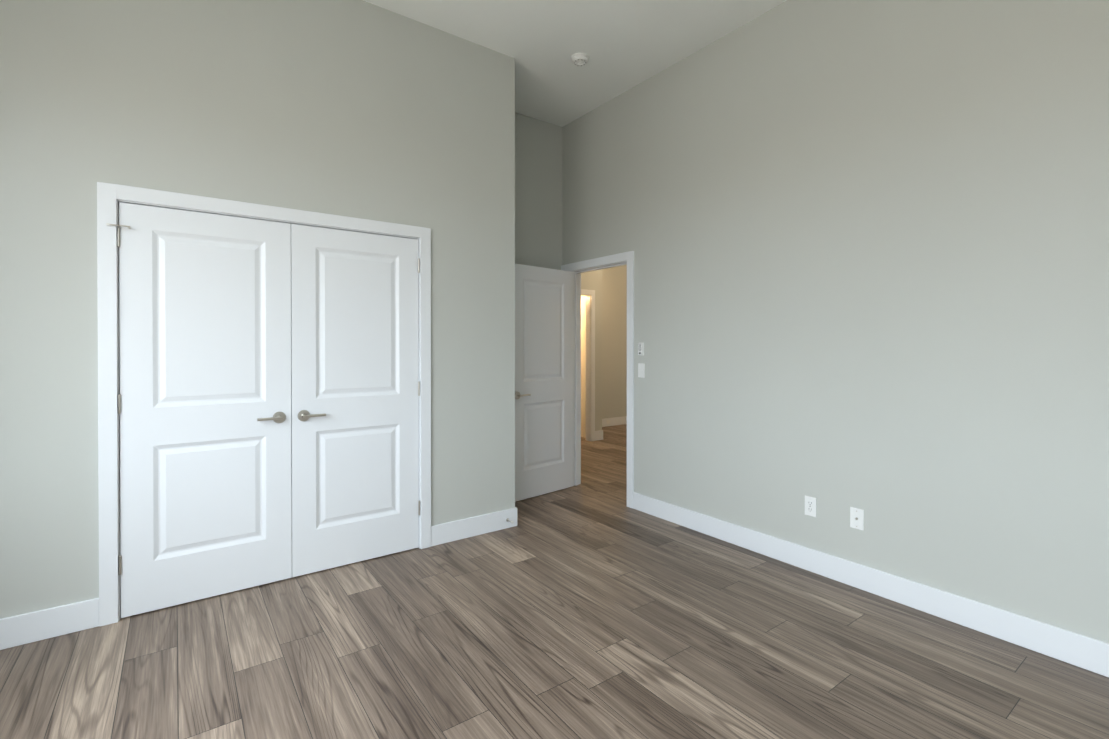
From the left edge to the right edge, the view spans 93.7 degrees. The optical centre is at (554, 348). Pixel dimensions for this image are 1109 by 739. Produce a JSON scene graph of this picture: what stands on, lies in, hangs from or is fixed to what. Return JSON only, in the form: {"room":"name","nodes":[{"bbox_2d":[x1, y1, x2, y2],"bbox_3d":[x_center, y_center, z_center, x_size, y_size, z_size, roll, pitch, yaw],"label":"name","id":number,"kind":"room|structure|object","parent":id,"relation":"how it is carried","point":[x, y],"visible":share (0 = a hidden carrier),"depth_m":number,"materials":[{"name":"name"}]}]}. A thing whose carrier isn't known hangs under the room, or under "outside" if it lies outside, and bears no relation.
{"room":"empty bedroom","nodes":[
{"label":"empty bedroom","id":0,"kind":"room"},
{"bbox_2d":[0,0,514,618],"bbox_3d":[-1.625,-0.410,2.955,3.222,3.470,0.100,0,0,-36],"label":"wall","id":1,"kind":"structure","parent":0,"point":[358,108],"depth_m":2.78,"materials":[{"name":"grey paint"}]},
{"bbox_2d":[0,598,98,649],"bbox_3d":[-2.535,1.262,2.229,0.884,0.135,0.014,0,0,-36],"label":"baseboard","id":2,"kind":"structure","parent":1,"relation":"attached to","point":[27,628],"depth_m":2.38,"materials":[{"name":"white wood"}]},
{"bbox_2d":[117,227,121,574],"bbox_3d":[-2.127,0.258,2.543,0.014,1.693,0.039,0,0,-36],"label":"left closet door hinges","id":3,"kind":"object","parent":1,"relation":"attached to","point":[119,412],"visible":0.98,"depth_m":2.53,"materials":[{"name":"grey metal"}]},
{"bbox_2d":[110,224,129,227],"bbox_3d":[-2.109,-0.593,2.519,0.086,0.013,0.034,0,0,-36],"label":"door hinge","id":4,"kind":"object","parent":1,"relation":"attached to","point":[120,225],"visible":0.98,"depth_m":2.51,"materials":[{"name":"grey metal"}]},
{"bbox_2d":[119,202,291,617],"bbox_3d":[-1.825,0.302,2.775,0.756,2.032,0.035,0,0,-36],"label":"closet door","id":5,"kind":"structure","parent":1,"relation":"in","point":[205,384],"depth_m":2.74,"materials":[{"name":"white wood"}]},
{"bbox_2d":[97,182,430,626],"bbox_3d":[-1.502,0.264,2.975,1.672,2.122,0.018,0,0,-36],"label":"trim","id":6,"kind":"structure","parent":1,"relation":"attached to","point":[109,195],"depth_m":2.52,"materials":[{"name":"white wood"}]},
{"bbox_2d":[298,410,325,420],"bbox_3d":[-1.411,0.390,3.026,0.145,0.066,0.048,0,0,-36],"label":"door lever","id":7,"kind":"object","parent":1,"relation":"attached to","point":[304,415],"visible":1,"depth_m":3.01,"materials":[{"name":"grey metal"}]},
{"bbox_2d":[291,224,418,576],"bbox_3d":[-1.212,0.299,3.222,0.756,2.032,0.035,0,0,-36],"label":"closet door","id":8,"kind":"structure","parent":1,"relation":"in","point":[355,380],"depth_m":3.19,"materials":[{"name":"white wood"}]},
{"bbox_2d":[418,258,419,514],"bbox_3d":[-0.900,0.253,3.438,0.014,1.693,0.039,0,0,-36],"label":"right closet door hinges","id":9,"kind":"object","parent":1,"relation":"attached to","point":[418,384],"visible":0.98,"depth_m":3.42,"materials":[{"name":"grey metal"}]},
{"bbox_2d":[431,507,516,545],"bbox_3d":[-0.777,1.252,3.983,0.680,0.135,0.774,0,0,-36],"label":"baseboard","id":10,"kind":"structure","parent":1,"relation":"attached to","point":[447,532],"depth_m":3.65,"materials":[{"name":"white wood"}]},
{"bbox_2d":[257,412,285,422],"bbox_3d":[-1.577,0.390,2.905,0.145,0.066,0.048,0,0,-36],"label":"handle","id":11,"kind":"object","parent":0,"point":[278,417],"visible":1,"depth_m":2.92,"materials":[{"name":"grey metal"}]},
{"bbox_2d":[515,113,561,269],"bbox_3d":[-1.663,-0.415,3.868,4.236,3.470,0.100,0,0,-36],"label":"wall","id":12,"kind":"structure","parent":0,"point":[538,193],"depth_m":4.90,"materials":[{"name":"grey paint"}]},
{"bbox_2d":[0,424,1108,738],"bbox_3d":[0.999,1.380,3.846,8.900,0.120,10.000,0,0,-36],"label":"floor","id":13,"kind":"structure","parent":0,"point":[592,606],"depth_m":2.24,"materials":[{"name":"brown wood"}]},
{"bbox_2d":[363,0,786,126],"bbox_3d":[0.999,-2.210,3.826,8.900,0.120,10.000,0,0,-36],"label":"ceiling","id":14,"kind":"structure","parent":0,"point":[624,45],"depth_m":3.56,"materials":[{"name":"paint"}]},
{"bbox_2d":[571,53,588,65],"bbox_3d":[0.188,-2.130,3.844,0.132,0.041,0.132,0,0,-36],"label":"smoke detector","id":15,"kind":"object","parent":14,"relation":"attached to","point":[579,59],"visible":1,"depth_m":3.81,"materials":[{"name":"white plastic"}]},
{"bbox_2d":[581,296,585,437],"bbox_3d":[0.100,-0.439,8.120,0.100,3.470,1.620,0,0,-36],"label":"wall","id":16,"kind":"structure","parent":0,"point":[583,366],"depth_m":7.60,"materials":[{"name":"grey paint"}]},
{"bbox_2d":[581,269,601,430],"bbox_3d":[-0.065,-0.432,6.935,1.764,3.470,0.100,0,0,-36],"label":"wall","id":17,"kind":"structure","parent":0,"point":[591,280],"depth_m":7.37,"materials":[{"name":"grey paint"}]},
{"bbox_2d":[581,289,594,440],"bbox_3d":[0.189,0.242,7.113,0.860,2.120,0.118,0,0,-36],"label":"door frame","id":18,"kind":"structure","parent":17,"relation":"attached to","point":[591,293],"depth_m":7.30,"materials":[{"name":"white wood"}]},
{"bbox_2d":[595,430,602,439],"bbox_3d":[0.431,1.231,7.774,0.014,0.135,0.884,0,0,-36],"label":"baseboard","id":19,"kind":"structure","parent":17,"relation":"attached to","point":[599,435],"depth_m":7.38,"materials":[{"name":"white wood"}]},
{"bbox_2d":[602,265,626,418],"bbox_3d":[1.064,-0.443,8.836,2.500,3.470,0.100,0,0,-36],"label":"wall","id":20,"kind":"structure","parent":0,"point":[614,341],"depth_m":8.73,"materials":[{"name":"grey paint"}]},
{"bbox_2d":[602,416,626,426],"bbox_3d":[1.143,1.225,8.833,2.386,0.135,0.014,0,0,-36],"label":"baseboard","id":21,"kind":"structure","parent":20,"relation":"attached to","point":[614,421],"depth_m":8.74,"materials":[{"name":"white wood"}]},
{"bbox_2d":[562,0,1108,642],"bbox_3d":[1.058,-0.415,3.817,0.100,3.470,9.700,0,0,-36],"label":"wall","id":22,"kind":"structure","parent":0,"point":[866,242],"depth_m":2.77,"materials":[{"name":"grey paint"}]},
{"bbox_2d":[515,264,573,501],"bbox_3d":[-0.103,0.291,4.682,0.756,2.032,0.035,0,0,-44],"label":"door","id":23,"kind":"structure","parent":22,"relation":"in","point":[544,377],"depth_m":4.67,"materials":[{"name":"white wood"}]},
{"bbox_2d":[515,392,530,398],"bbox_3d":[-0.303,0.401,4.491,0.145,0.066,0.131,0,0,-44],"label":"door lever","id":24,"kind":"object","parent":23,"relation":"attached to","point":[517,395],"visible":0.56,"depth_m":4.44,"materials":[{"name":"grey metal"}]},
{"bbox_2d":[561,251,633,507],"bbox_3d":[0.407,0.254,4.713,0.136,2.122,0.982,0,0,-36],"label":"door frame","id":25,"kind":"structure","parent":22,"relation":"attached to","point":[628,257],"depth_m":4.52,"materials":[{"name":"white wood"}]},
{"bbox_2d":[638,343,643,354],"bbox_3d":[0.698,0.004,4.210,0.021,0.104,0.052,0,0,-36],"label":"thermostat","id":26,"kind":"object","parent":22,"relation":"attached to","point":[640,348],"visible":1,"depth_m":4.20,"materials":[{"name":"white plastic"}]},
{"bbox_2d":[638,363,644,377],"bbox_3d":[0.702,0.178,4.215,0.010,0.114,0.070,0,0,-36],"label":"light switch","id":27,"kind":"object","parent":22,"relation":"attached to","point":[641,370],"visible":1,"depth_m":4.21,"materials":[{"name":"white plastic"}]},
{"bbox_2d":[805,495,816,516],"bbox_3d":[1.523,0.939,3.096,0.008,0.114,0.070,0,0,-36],"label":"duplex electrical outlet","id":28,"kind":"object","parent":22,"relation":"attached to","point":[810,505],"visible":1,"depth_m":3.09,"materials":[{"name":"white plastic"}]},
{"bbox_2d":[850,507,863,530],"bbox_3d":[1.675,0.943,2.884,0.013,0.114,0.070,0,0,-36],"label":"outlet","id":29,"kind":"object","parent":22,"relation":"attached to","point":[856,518],"visible":1,"depth_m":2.88,"materials":[{"name":"white plastic"}]},
{"bbox_2d":[633,492,1108,676],"bbox_3d":[1.946,1.260,2.513,0.014,0.135,6.331,0,0,-36],"label":"baseboard","id":30,"kind":"structure","parent":22,"relation":"attached to","point":[1078,650],"depth_m":2.67,"materials":[{"name":"white wood"}]}
]}

